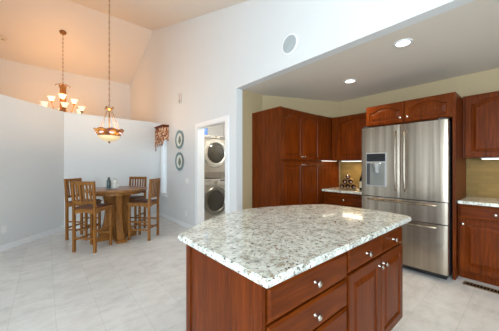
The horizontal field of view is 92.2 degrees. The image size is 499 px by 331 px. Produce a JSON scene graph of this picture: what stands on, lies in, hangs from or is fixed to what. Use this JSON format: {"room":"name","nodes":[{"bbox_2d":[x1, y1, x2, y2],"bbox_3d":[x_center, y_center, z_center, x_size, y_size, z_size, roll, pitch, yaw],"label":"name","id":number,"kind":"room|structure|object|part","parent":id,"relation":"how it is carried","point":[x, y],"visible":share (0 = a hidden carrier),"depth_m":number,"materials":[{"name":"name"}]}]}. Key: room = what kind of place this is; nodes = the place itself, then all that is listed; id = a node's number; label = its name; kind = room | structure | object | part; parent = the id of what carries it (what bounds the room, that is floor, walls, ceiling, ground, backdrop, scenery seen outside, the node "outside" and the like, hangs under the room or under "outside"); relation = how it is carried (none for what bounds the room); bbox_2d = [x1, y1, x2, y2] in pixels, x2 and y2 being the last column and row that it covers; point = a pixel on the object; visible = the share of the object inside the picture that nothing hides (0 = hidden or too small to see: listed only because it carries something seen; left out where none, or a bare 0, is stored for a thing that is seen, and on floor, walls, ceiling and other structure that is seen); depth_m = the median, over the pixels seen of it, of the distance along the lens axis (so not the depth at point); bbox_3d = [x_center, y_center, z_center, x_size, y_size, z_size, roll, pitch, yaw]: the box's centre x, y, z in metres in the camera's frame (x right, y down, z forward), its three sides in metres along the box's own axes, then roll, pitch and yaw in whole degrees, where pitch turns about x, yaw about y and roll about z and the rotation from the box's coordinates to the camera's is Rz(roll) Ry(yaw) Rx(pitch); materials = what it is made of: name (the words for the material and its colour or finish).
{"room":"kitchen","nodes":[
{"label":"kitchen","id":0,"kind":"room"},
{"bbox_2d":[0,59,130,119],"bbox_3d":[-6.535,-0.765,6.598,6.000,4.190,0.120,0,0,-40],"label":"wall","id":1,"kind":"structure","parent":0,"point":[26,82],"depth_m":7.33,"materials":[{"name":"paint"}]},
{"bbox_2d":[0,94,160,244],"bbox_3d":[-3.742,0.112,3.194,1.269,2.437,6.834,0,0,14],"label":"wall","id":2,"kind":"structure","parent":0,"point":[41,147],"depth_m":4.71,"materials":[{"name":"paint"}]},
{"bbox_2d":[2,225,6,233],"bbox_3d":[-3.845,1.004,3.764,0.009,0.120,0.075,0,0,1],"label":"electrical outlet","id":3,"kind":"object","parent":2,"relation":"attached to","point":[4,228],"visible":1,"depth_m":3.76,"materials":[{"name":"plastic"}]},
{"bbox_2d":[0,225,64,251],"bbox_3d":[-3.872,1.282,2.353,0.017,0.095,5.203,0,0,1],"label":"baseboard","id":4,"kind":"structure","parent":2,"relation":"attached to","point":[6,246],"depth_m":4.19,"materials":[{"name":"white wood"}]},
{"bbox_2d":[69,213,159,228],"bbox_3d":[-3.078,1.282,5.611,1.987,0.095,0.014,0,0,-42],"label":"baseboard","id":5,"kind":"structure","parent":2,"relation":"attached to","point":[154,214],"depth_m":5.83,"materials":[{"name":"white wood"}]},
{"bbox_2d":[0,0,248,84],"bbox_3d":[-2.211,-2.979,1.611,6.120,1.842,13.320,0,0,-40],"label":"ceiling","id":6,"kind":"structure","parent":0,"point":[31,28],"depth_m":6.12,"materials":[{"name":"paint"}]},
{"bbox_2d":[0,35,6,40],"bbox_3d":[-6.085,-3.135,5.915,0.156,0.090,0.154,0,0,-5],"label":"smoke detector","id":7,"kind":"object","parent":6,"relation":"attached to","point":[3,38],"visible":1,"depth_m":5.89,"materials":[{"name":"grey plastic"}]},
{"bbox_2d":[40,30,84,113],"bbox_3d":[-4.780,-2.326,6.148,0.933,2.232,1.045,0,0,-40],"label":"chandelier","id":8,"kind":"object","parent":6,"relation":"hanging from","point":[62,96],"visible":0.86,"depth_m":6.11,"materials":[{"name":"white glass"}]},
{"bbox_3d":[-4.914,-1.466,5.740,0.164,0.110,0.164,0,0,-40],"label":"lamp shade","id":9,"kind":"part","parent":8,"relation":"part of","materials":[{"name":"white glass"}]},
{"bbox_3d":[-5.048,-1.696,6.118,0.164,0.110,0.164,0,0,-40],"label":"lamp shade","id":10,"kind":"part","parent":8,"relation":"part of","materials":[{"name":"white glass"}]},
{"bbox_3d":[-4.780,-1.650,6.148,0.180,0.880,0.180,0,0,-40],"label":"stem","id":11,"kind":"part","parent":8,"relation":"part of","materials":[{"name":"brown metal"}]},
{"bbox_3d":[-4.779,-2.730,6.149,0.021,1.298,0.021,0,0,4],"label":"chain","id":12,"kind":"part","parent":8,"relation":"part of","materials":[{"name":"brown metal"}]},
{"bbox_3d":[-4.493,-1.466,5.828,0.164,0.110,0.164,0,0,-40],"label":"lamp shade","id":13,"kind":"part","parent":8,"relation":"part of","materials":[{"name":"white glass"}]},
{"bbox_2d":[93,1,123,143],"bbox_3d":[-2.542,-1.786,4.350,0.488,2.790,0.488,0,0,-40],"label":"pendant lamp","id":14,"kind":"object","parent":6,"relation":"hanging from","point":[109,134],"visible":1,"depth_m":4.26,"materials":[{"name":"brown metal"}]},
{"bbox_3d":[-2.541,-2.088,4.350,0.021,2.093,0.020,0,0,4],"label":"chain","id":15,"kind":"part","parent":14,"relation":"part of","materials":[{"name":"brown metal"}]},
{"bbox_3d":[-2.542,-0.488,4.350,0.347,0.102,0.347,0,0,-40],"label":"lamp shade","id":16,"kind":"part","parent":14,"relation":"part of","materials":[{"name":"beige glass"}]},
{"bbox_3d":[-2.542,-0.800,4.350,0.110,0.500,0.110,0,0,-40],"label":"rod","id":17,"kind":"part","parent":14,"relation":"part of","materials":[{"name":"brown metal"}]},
{"bbox_2d":[208,124,224,136],"bbox_3d":[-0.469,0.055,5.504,1.580,2.550,2.710,0,0,-40],"label":"wall","id":18,"kind":"structure","parent":0,"point":[219,130],"depth_m":6.78,"materials":[{"name":"paint"}]},
{"bbox_2d":[0,217,498,330],"bbox_3d":[-1.446,1.370,2.262,8.130,0.080,13.320,0,0,-40],"label":"floor","id":19,"kind":"structure","parent":0,"point":[138,283],"depth_m":2.57,"materials":[{"name":"tile"}]},
{"bbox_2d":[64,178,101,240],"bbox_3d":[-3.078,0.785,4.447,0.451,1.090,0.391,0,0,5],"label":"bar stool","id":20,"kind":"object","parent":19,"relation":"on","point":[67,191],"visible":0.66,"depth_m":4.29,"materials":[{"name":"brown wood"}]},
{"bbox_3d":[-3.278,0.785,4.293,0.065,1.090,0.032,0,0,5],"label":"leg","id":21,"kind":"part","parent":20,"relation":"part of","materials":[{"name":"brown wood"}]},
{"bbox_3d":[-3.289,0.269,4.464,0.028,0.053,0.339,0,0,5],"label":"rail","id":22,"kind":"part","parent":20,"relation":"part of","materials":[{"name":"brown wood"}]},
{"bbox_3d":[-3.251,0.785,4.631,0.065,1.090,0.032,0,0,5],"label":"leg","id":23,"kind":"part","parent":20,"relation":"part of","materials":[{"name":"brown wood"}]},
{"bbox_3d":[-2.903,1.008,4.263,0.037,0.645,0.034,0,0,5],"label":"leg","id":24,"kind":"part","parent":20,"relation":"part of","materials":[{"name":"brown wood"}]},
{"bbox_3d":[-2.876,1.008,4.601,0.037,0.645,0.034,0,0,5],"label":"leg","id":25,"kind":"part","parent":20,"relation":"part of","materials":[{"name":"brown wood"}]},
{"bbox_2d":[71,181,112,252],"bbox_3d":[-2.509,0.785,3.844,0.391,1.090,0.451,0,0,5],"label":"bar stool","id":26,"kind":"object","parent":19,"relation":"on","point":[93,208],"visible":1,"depth_m":3.66,"materials":[{"name":"brown wood"}]},
{"bbox_3d":[-2.693,0.785,3.671,0.032,1.090,0.065,0,0,5],"label":"leg","id":27,"kind":"part","parent":26,"relation":"part of","materials":[{"name":"brown wood"}]},
{"bbox_3d":[-2.526,0.269,3.633,0.339,0.053,0.028,0,0,5],"label":"rail","id":28,"kind":"part","parent":26,"relation":"part of","materials":[{"name":"brown wood"}]},
{"bbox_3d":[-2.524,0.565,3.664,0.339,0.040,0.026,0,0,5],"label":"rail","id":29,"kind":"part","parent":26,"relation":"part of","materials":[{"name":"brown wood"}]},
{"bbox_3d":[-2.663,1.008,4.046,0.034,0.645,0.037,0,0,5],"label":"leg","id":30,"kind":"part","parent":26,"relation":"part of","materials":[{"name":"brown wood"}]},
{"bbox_3d":[-2.507,0.674,3.869,0.391,0.022,0.400,0,0,5],"label":"seat","id":31,"kind":"part","parent":26,"relation":"part of","materials":[{"name":"brown wood"}]},
{"bbox_3d":[-2.355,0.785,3.644,0.032,1.090,0.065,0,0,5],"label":"leg","id":32,"kind":"part","parent":26,"relation":"part of","materials":[{"name":"brown wood"}]},
{"bbox_3d":[-2.325,1.008,4.019,0.034,0.645,0.037,0,0,5],"label":"leg","id":33,"kind":"part","parent":26,"relation":"part of","materials":[{"name":"brown wood"}]},
{"bbox_2d":[84,186,146,243],"bbox_3d":[-2.447,0.875,4.418,1.040,0.910,1.040,0,0,-40],"label":"bar table","id":34,"kind":"object","parent":19,"relation":"on","point":[119,198],"visible":0.73,"depth_m":4.27,"materials":[{"name":"brown wood"}]},
{"bbox_3d":[-2.491,0.373,4.354,0.210,0.093,0.120,0,0,-40],"label":"condiment caddy","id":35,"kind":"object","parent":34,"relation":"on","visible":0},
{"bbox_2d":[106,177,110,187],"bbox_3d":[-2.542,0.310,4.337,0.076,0.200,0.075,0,0,-40],"label":"pepper shaker","id":36,"kind":"object","parent":35,"relation":"in","point":[108,178],"visible":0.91,"depth_m":4.31,"materials":[{"name":"teal glass"}]},
{"bbox_2d":[113,178,116,187],"bbox_3d":[-2.441,0.321,4.357,0.076,0.180,0.075,0,0,-40],"label":"salt shaker","id":37,"kind":"object","parent":35,"relation":"in","point":[114,181],"visible":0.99,"depth_m":4.33,"materials":[{"name":"ceramic"}]},
{"bbox_2d":[129,177,146,231],"bbox_3d":[-2.417,0.785,4.964,0.391,1.090,0.451,0,0,5],"label":"bar stool","id":38,"kind":"object","parent":19,"relation":"on","point":[144,179],"visible":0.34,"depth_m":5.12,"materials":[{"name":"brown wood"}]},
{"bbox_3d":[-2.263,1.008,4.762,0.034,0.645,0.037,0,0,5],"label":"leg","id":39,"kind":"part","parent":38,"relation":"part of","materials":[{"name":"brown wood"}]},
{"bbox_3d":[-2.233,0.785,5.137,0.032,1.090,0.065,0,0,5],"label":"leg","id":40,"kind":"part","parent":38,"relation":"part of","materials":[{"name":"brown wood"}]},
{"bbox_2d":[127,178,159,240],"bbox_3d":[-1.940,0.785,4.434,0.451,1.090,0.391,0,0,5],"label":"bar stool","id":41,"kind":"object","parent":19,"relation":"on","point":[149,202],"visible":1,"depth_m":4.28,"materials":[{"name":"brown wood"}]},
{"bbox_3d":[-2.141,1.008,4.280,0.037,0.645,0.034,0,0,5],"label":"leg","id":42,"kind":"part","parent":41,"relation":"part of","materials":[{"name":"brown wood"}]},
{"bbox_3d":[-2.114,1.008,4.618,0.037,0.645,0.034,0,0,5],"label":"leg","id":43,"kind":"part","parent":41,"relation":"part of","materials":[{"name":"brown wood"}]},
{"bbox_3d":[-1.965,0.674,4.436,0.400,0.022,0.391,0,0,5],"label":"seat","id":44,"kind":"part","parent":41,"relation":"part of","materials":[{"name":"brown wood"}]},
{"bbox_3d":[-1.767,0.785,4.250,0.065,1.090,0.032,0,0,5],"label":"leg","id":45,"kind":"part","parent":41,"relation":"part of","materials":[{"name":"brown wood"}]},
{"bbox_3d":[-1.739,0.785,4.588,0.065,1.090,0.032,0,0,5],"label":"leg","id":46,"kind":"part","parent":41,"relation":"part of","materials":[{"name":"brown wood"}]},
{"bbox_2d":[204,178,224,220],"bbox_3d":[-1.030,0.816,5.947,0.700,1.004,0.827,0,0,-40],"label":"washer","id":47,"kind":"object","parent":19,"relation":"on","point":[214,188],"visible":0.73,"depth_m":5.62,"materials":[{"name":"white metal"}]},
{"bbox_2d":[204,135,224,177],"bbox_3d":[-1.032,-0.205,5.949,0.700,1.004,0.822,0,0,-40],"label":"dryer","id":48,"kind":"object","parent":47,"relation":"on","point":[214,146],"visible":0.62,"depth_m":5.63,"materials":[{"name":"white metal"}]},
{"bbox_3d":[-0.811,0.219,5.690,0.700,0.140,0.022,0,0,-40],"label":"kick panel","id":49,"kind":"part","parent":48,"relation":"part of","materials":[{"name":"metal"}]},
{"bbox_3d":[-0.789,-0.291,5.664,0.670,0.670,0.050,0,0,-40],"label":"door","id":50,"kind":"part","parent":48,"relation":"part of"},
{"bbox_3d":[-0.811,-0.670,5.690,0.700,0.069,0.042,0,0,-40],"label":"control panel","id":51,"kind":"part","parent":48,"relation":"part of","materials":[{"name":"white plastic"}]},
{"bbox_3d":[-0.784,-0.291,5.658,0.472,0.472,0.043,0,0,-40],"label":"door glass","id":52,"kind":"part","parent":48,"relation":"part of","materials":[{"name":"black glass"}]},
{"bbox_3d":[-0.789,0.830,5.664,0.670,0.670,0.050,0,0,-40],"label":"door","id":53,"kind":"part","parent":47,"relation":"part of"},
{"bbox_3d":[-0.811,0.391,5.690,0.700,0.149,0.042,0,0,-40],"label":"control panel","id":54,"kind":"part","parent":47,"relation":"part of","materials":[{"name":"white plastic"}]},
{"bbox_3d":[-0.784,0.830,5.658,0.472,0.472,0.043,0,0,-40],"label":"door glass","id":55,"kind":"part","parent":47,"relation":"part of","materials":[{"name":"black glass"}]},
{"bbox_2d":[252,106,319,207],"bbox_3d":[0.642,0.230,4.061,1.006,2.200,0.676,0,0,-40],"label":"pantry cabinet","id":56,"kind":"object","parent":19,"relation":"on","point":[285,141],"visible":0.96,"depth_m":3.77,"materials":[{"name":"brown wood"}]},
{"bbox_3d":[0.661,0.578,3.691,0.487,1.265,0.020,0,0,-40],"label":"door","id":57,"kind":"part","parent":56,"relation":"part of","materials":[{"name":"brown wood"}]},
{"bbox_3d":[0.661,-0.475,3.691,0.487,0.760,0.020,0,0,-40],"label":"door","id":58,"kind":"part","parent":56,"relation":"part of","materials":[{"name":"brown wood"}]},
{"bbox_3d":[1.031,0.578,4.006,0.469,1.265,0.020,0,0,-40],"label":"door","id":59,"kind":"part","parent":56,"relation":"part of","materials":[{"name":"brown wood"}]},
{"bbox_3d":[1.031,-0.475,4.006,0.469,0.760,0.020,0,0,-40],"label":"door","id":60,"kind":"part","parent":56,"relation":"part of","materials":[{"name":"brown wood"}]},
{"bbox_2d":[186,226,402,330],"bbox_3d":[0.383,0.888,1.715,1.543,0.884,0.854,0,0,-40],"label":"kitchen island","id":61,"kind":"object","parent":19,"relation":"on","point":[360,288],"visible":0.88,"depth_m":1.26,"materials":[{"name":"brown wood"}]},
{"bbox_3d":[-0.344,0.888,1.408,0.038,0.884,0.050,0,0,-40],"label":"corner post","id":62,"kind":"part","parent":61,"relation":"part of","materials":[{"name":"brown wood"}]},
{"bbox_3d":[0.040,0.888,0.945,0.022,0.884,0.042,0,0,-40],"label":"corner post","id":63,"kind":"part","parent":61,"relation":"part of","materials":[{"name":"brown wood"}]},
{"bbox_2d":[178,204,410,288],"bbox_3d":[0.346,0.427,1.840,1.707,0.035,1.130,0,0,-40],"label":"island countertop","id":64,"kind":"structure","parent":61,"relation":"on","point":[268,246],"depth_m":1.39,"materials":[{"name":"stone"}]},
{"bbox_3d":[0.305,0.710,1.146,0.619,0.145,0.020,0,0,-40],"label":"drawer","id":65,"kind":"part","parent":61,"relation":"part of","materials":[{"name":"brown wood"}]},
{"bbox_3d":[0.305,0.553,1.146,0.619,0.143,0.020,0,0,-40],"label":"drawer","id":66,"kind":"part","parent":61,"relation":"part of","materials":[{"name":"brown wood"}]},
{"bbox_3d":[0.323,0.710,1.125,0.031,0.031,0.034,0,0,-40],"label":"knob","id":67,"kind":"part","parent":61,"relation":"part of","materials":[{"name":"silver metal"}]},
{"bbox_3d":[0.323,0.553,1.125,0.031,0.031,0.034,0,0,-40],"label":"knob","id":68,"kind":"part","parent":61,"relation":"part of","materials":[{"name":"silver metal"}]},
{"bbox_3d":[0.305,0.867,1.146,0.619,0.145,0.020,0,0,-40],"label":"drawer","id":69,"kind":"part","parent":61,"relation":"part of","materials":[{"name":"brown wood"}]},
{"bbox_3d":[0.722,0.545,1.501,0.435,0.126,0.020,0,0,-40],"label":"drawer","id":70,"kind":"part","parent":61,"relation":"part of","materials":[{"name":"brown wood"}]},
{"bbox_3d":[0.722,0.916,1.501,0.435,0.588,0.020,0,0,-40],"label":"door","id":71,"kind":"part","parent":61,"relation":"part of","materials":[{"name":"brown wood"}]},
{"bbox_3d":[1.055,0.545,1.784,0.420,0.126,0.020,0,0,-40],"label":"drawer","id":72,"kind":"part","parent":61,"relation":"part of","materials":[{"name":"brown wood"}]},
{"bbox_3d":[1.055,0.916,1.784,0.420,0.588,0.020,0,0,-40],"label":"door","id":73,"kind":"part","parent":61,"relation":"part of","materials":[{"name":"brown wood"}]},
{"bbox_2d":[319,161,338,203],"bbox_3d":[1.456,0.623,4.401,0.670,1.414,0.025,0,0,-40],"label":"filler panel","id":74,"kind":"object","parent":19,"relation":"on","point":[329,170],"visible":0.32,"depth_m":4.37,"materials":[{"name":"brown wood"}]},
{"bbox_2d":[323,191,361,207],"bbox_3d":[1.752,0.888,4.091,0.640,0.884,0.790,0,0,-40],"label":"base cabinet","id":75,"kind":"object","parent":19,"relation":"on","point":[329,198],"visible":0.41,"depth_m":3.92,"materials":[{"name":"brown wood"}]},
{"bbox_2d":[322,187,361,194],"bbox_3d":[1.751,0.427,4.092,0.621,0.035,0.786,0,0,-40],"label":"countertop","id":76,"kind":"structure","parent":75,"relation":"on","point":[336,189],"depth_m":3.98,"materials":[{"name":"stone"}]},
{"bbox_2d":[339,174,356,189],"bbox_3d":[1.676,0.277,4.090,0.276,0.264,0.157,0,0,23],"label":"wine rack","id":77,"kind":"object","parent":76,"relation":"on","point":[346,174],"visible":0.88,"depth_m":4.03,"materials":[{"name":"brown wood"}]},
{"bbox_2d":[359,172,361,190],"bbox_3d":[1.828,0.257,3.900,0.078,0.304,0.078,0,0,-40],"label":"wine bottle","id":78,"kind":"object","parent":76,"relation":"on","point":[360,179],"visible":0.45,"depth_m":3.88,"materials":[{"name":"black glass"}]},
{"bbox_2d":[362,117,452,279],"bbox_3d":[2.211,0.381,3.316,0.915,1.858,0.966,0,0,-40],"label":"refrigerator","id":79,"kind":"object","parent":19,"relation":"on","point":[407,169],"visible":0.92,"depth_m":2.92,"materials":[{"name":"grey metal"}]},
{"bbox_3d":[1.723,-0.107,3.272,0.014,0.105,0.244,0,0,-40],"label":"display panel","id":80,"kind":"part","parent":79,"relation":"part of","materials":[{"name":"black plastic"}]},
{"bbox_3d":[1.727,0.055,3.276,0.019,0.460,0.264,0,0,-40],"label":"dispenser frame","id":81,"kind":"part","parent":79,"relation":"part of","materials":[{"name":"grey plastic"}]},
{"bbox_3d":[1.786,-0.054,3.271,0.080,0.941,0.483,0,0,-40],"label":"door","id":82,"kind":"part","parent":79,"relation":"part of","materials":[{"name":"silver metal"}]},
{"bbox_3d":[1.867,-0.060,3.072,0.071,0.778,0.022,0,0,-40],"label":"handle","id":83,"kind":"part","parent":79,"relation":"part of","materials":[{"name":"silver metal"}]},
{"bbox_3d":[1.891,0.462,3.040,0.069,0.024,0.793,0,0,-40],"label":"handle","id":84,"kind":"part","parent":79,"relation":"part of","materials":[{"name":"silver metal"}]},
{"bbox_3d":[1.933,-0.060,2.995,0.071,0.778,0.022,0,0,-40],"label":"handle","id":85,"kind":"part","parent":79,"relation":"part of","materials":[{"name":"silver metal"}]},
{"bbox_3d":[1.942,0.550,3.086,0.082,0.249,0.966,0,0,-40],"label":"drawer","id":86,"kind":"part","parent":79,"relation":"part of","materials":[{"name":"silver metal"}]},
{"bbox_3d":[1.891,0.715,3.040,0.069,0.024,0.793,0,0,-40],"label":"handle","id":87,"kind":"part","parent":79,"relation":"part of","materials":[{"name":"silver metal"}]},
{"bbox_3d":[1.942,0.965,3.086,0.082,0.560,0.966,0,0,-40],"label":"drawer","id":88,"kind":"part","parent":79,"relation":"part of","materials":[{"name":"silver metal"}]},
{"bbox_3d":[2.101,-0.054,2.901,0.080,0.941,0.477,0,0,-40],"label":"door","id":89,"kind":"part","parent":79,"relation":"part of","materials":[{"name":"silver metal"}]},
{"bbox_2d":[366,92,465,279],"bbox_3d":[2.299,0.237,3.370,0.740,2.185,1.016,0,0,-40],"label":"tall cabinet","id":90,"kind":"object","parent":19,"relation":"on","point":[448,105],"visible":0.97,"depth_m":2.96,"materials":[{"name":"brown wood"}]},
{"bbox_3d":[1.884,-0.712,3.356,0.020,0.273,0.484,0,0,-40],"label":"door","id":91,"kind":"part","parent":90,"relation":"part of","materials":[{"name":"brown wood"}]},
{"bbox_3d":[2.203,-0.712,2.982,0.020,0.273,0.484,0,0,-40],"label":"door","id":92,"kind":"part","parent":90,"relation":"part of","materials":[{"name":"brown wood"}]},
{"bbox_3d":[2.638,0.384,3.011,0.689,1.893,0.028,0,0,-40],"label":"panel","id":93,"kind":"part","parent":90,"relation":"part of","materials":[{"name":"brown wood"}]},
{"bbox_2d":[458,204,498,286],"bbox_3d":[3.740,0.888,1.754,0.640,0.884,3.300,0,0,-40],"label":"base cabinet","id":94,"kind":"object","parent":19,"relation":"on","point":[478,226],"visible":0.99,"depth_m":2.70,"materials":[{"name":"brown wood"}]},
{"bbox_2d":[458,196,498,206],"bbox_3d":[3.741,0.427,1.754,0.621,0.035,3.302,0,0,-40],"label":"countertop","id":95,"kind":"structure","parent":94,"relation":"on","point":[481,201],"depth_m":2.76,"materials":[{"name":"stone"}]},
{"bbox_3d":[2.663,0.535,2.595,0.020,0.140,0.600,0,0,-40],"label":"drawer","id":96,"kind":"part","parent":94,"relation":"part of","materials":[{"name":"brown wood"}]},
{"bbox_3d":[2.663,0.917,2.595,0.020,0.585,0.600,0,0,-40],"label":"door","id":97,"kind":"part","parent":94,"relation":"part of","materials":[{"name":"brown wood"}]},
{"bbox_2d":[463,281,498,293],"bbox_3d":[2.558,1.326,2.571,0.110,0.007,0.400,0,0,-40],"label":"floor vent","id":98,"kind":"object","parent":19,"relation":"in","point":[467,283],"visible":1,"depth_m":2.61,"materials":[{"name":"black plastic"}]},
{"bbox_2d":[242,90,261,209],"bbox_3d":[0.566,0.055,4.527,1.890,2.550,0.120,0,0,-40],"label":"wall","id":99,"kind":"structure","parent":0,"point":[251,102],"depth_m":3.94,"materials":[{"name":"paint"}]},
{"bbox_2d":[319,115,331,160],"bbox_3d":[1.274,-0.482,4.622,0.680,0.795,0.612,0,0,-40],"label":"upper cabinet","id":100,"kind":"object","parent":99,"relation":"attached to","point":[325,122],"visible":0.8,"depth_m":4.29,"materials":[{"name":"brown wood"}]},
{"bbox_2d":[262,95,339,117],"bbox_3d":[0.980,-1.067,4.379,1.449,0.304,0.639,0,0,-40],"label":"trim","id":101,"kind":"structure","parent":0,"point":[331,109],"depth_m":4.39,"materials":[{"name":"paint"}]},
{"bbox_2d":[131,0,474,225],"bbox_3d":[0.112,-1.225,3.510,0.120,5.110,13.200,0,0,-40],"label":"wall","id":102,"kind":"structure","parent":0,"point":[209,59],"depth_m":3.91,"materials":[{"name":"paint"}]},
{"bbox_2d":[154,124,168,150],"bbox_3d":[-2.207,-0.672,6.010,0.170,0.625,0.574,0,0,-40],"label":"window valance","id":103,"kind":"object","parent":102,"relation":"attached to","point":[161,131],"visible":1,"depth_m":5.86,"materials":[{"name":"brown fabric"}]},
{"bbox_3d":[-2.199,-0.958,6.001,0.170,0.055,0.550,0,0,-40],"label":"cornice","id":104,"kind":"part","parent":103,"relation":"part of","materials":[{"name":"brown wood"}]},
{"bbox_2d":[160,139,166,196],"bbox_3d":[-2.139,-0.070,6.131,0.150,1.700,0.430,0,0,-40],"label":"window","id":105,"kind":"structure","parent":102,"relation":"in","point":[164,147],"depth_m":6.21,"materials":[{"name":"white glass"}]},
{"bbox_2d":[163,139,165,192],"bbox_3d":[-2.139,-0.078,6.131,0.021,1.563,0.306,0,0,-40],"label":"blind","id":106,"kind":"object","parent":105,"relation":"attached to","point":[164,143],"depth_m":6.23,"materials":[{"name":"white fabric"}]},
{"bbox_2d":[160,213,193,228],"bbox_3d":[-1.271,1.282,5.031,0.014,0.095,3.250,0,0,-40],"label":"baseboard","id":107,"kind":"structure","parent":102,"relation":"attached to","point":[174,220],"depth_m":5.49,"materials":[{"name":"white wood"}]},
{"bbox_2d":[175,130,182,148],"bbox_3d":[-1.568,-0.580,5.369,0.023,0.410,0.410,0,0,-40],"label":"decorative plate","id":108,"kind":"object","parent":102,"relation":"attached to","point":[179,136],"visible":1,"depth_m":5.38,"materials":[{"name":"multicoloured ceramic"}]},
{"bbox_2d":[175,152,182,169],"bbox_3d":[-1.568,-0.095,5.369,0.023,0.410,0.410,0,0,-40],"label":"decorative plate","id":109,"kind":"object","parent":102,"relation":"attached to","point":[179,158],"visible":1,"depth_m":5.38,"materials":[{"name":"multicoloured ceramic"}]},
{"bbox_2d":[179,93,181,103],"bbox_3d":[-1.542,-1.490,5.332,0.037,0.220,0.090,0,0,-40],"label":"door chime","id":110,"kind":"object","parent":102,"relation":"attached to","point":[180,94],"visible":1,"depth_m":5.31,"materials":[{"name":"grey plastic"}]},
{"bbox_2d":[195,115,228,225],"bbox_3d":[-0.657,0.250,4.414,0.156,2.160,1.155,0,0,-40],"label":"door frame","id":111,"kind":"structure","parent":102,"relation":"in","point":[199,127],"depth_m":4.74,"materials":[{"name":"white wood"}]},
{"bbox_2d":[282,33,297,54],"bbox_3d":[0.492,-1.496,2.960,0.012,0.256,0.256,0,0,-40],"label":"wall speaker","id":112,"kind":"object","parent":102,"relation":"attached to","point":[290,42],"visible":1,"depth_m":2.95},
{"bbox_2d":[283,35,295,52],"bbox_3d":[0.490,-1.496,2.958,0.002,0.210,0.210,0,0,-40],"label":"grille","id":113,"kind":"object","parent":112,"relation":"attached to","point":[289,43],"depth_m":2.95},
{"bbox_2d":[243,0,498,101],"bbox_3d":[2.926,-1.270,1.847,2.010,0.100,7.020,0,0,-40],"label":"ceiling","id":114,"kind":"structure","parent":0,"point":[462,40],"depth_m":2.79,"materials":[{"name":"paint"}]},
{"bbox_2d":[344,79,355,82],"bbox_3d":[1.451,-1.215,3.465,0.170,0.009,0.170,0,0,-40],"label":"recessed light","id":115,"kind":"object","parent":114,"relation":"in","point":[348,80],"visible":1,"depth_m":3.46,"materials":[{"name":"white"}]},
{"bbox_2d":[393,39,412,47],"bbox_3d":[1.529,-1.215,2.390,0.170,0.009,0.170,0,0,-40],"label":"recessed light","id":116,"kind":"object","parent":114,"relation":"in","point":[404,42],"visible":1,"depth_m":2.39,"materials":[{"name":"white"}]},
{"bbox_2d":[339,68,498,197],"bbox_3d":[3.607,0.055,2.505,0.120,2.550,7.140,0,0,-40],"label":"wall","id":117,"kind":"structure","parent":0,"point":[487,81],"depth_m":3.51,"materials":[{"name":"paint"}]},
{"bbox_2d":[332,112,365,160],"bbox_3d":[1.858,-0.480,4.181,0.360,0.780,0.790,0,0,-40],"label":"upper cabinet","id":118,"kind":"object","parent":117,"relation":"attached to","point":[346,130],"visible":0.47,"depth_m":4.15,"materials":[{"name":"brown wood"}]},
{"bbox_2d":[341,160,361,161],"bbox_3d":[1.856,-0.079,4.114,0.060,0.021,0.580,0,0,-40],"label":"light","id":119,"kind":"object","parent":118,"relation":"attached to","point":[344,160],"visible":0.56,"depth_m":4.16,"materials":[{"name":"white plastic"}]},
{"bbox_2d":[340,158,498,197],"bbox_3d":[3.397,0.158,2.649,0.011,0.505,5.112,0,0,-40],"label":"backsplash","id":120,"kind":"structure","parent":117,"relation":"attached to","point":[482,176],"depth_m":3.13,"materials":[{"name":"tile"}]},
{"bbox_2d":[463,91,498,157],"bbox_3d":[3.847,-0.480,1.845,0.360,0.770,3.300,0,0,-40],"label":"upper cabinet","id":121,"kind":"object","parent":117,"relation":"attached to","point":[480,111],"visible":1,"depth_m":2.88,"materials":[{"name":"brown wood"}]}
]}

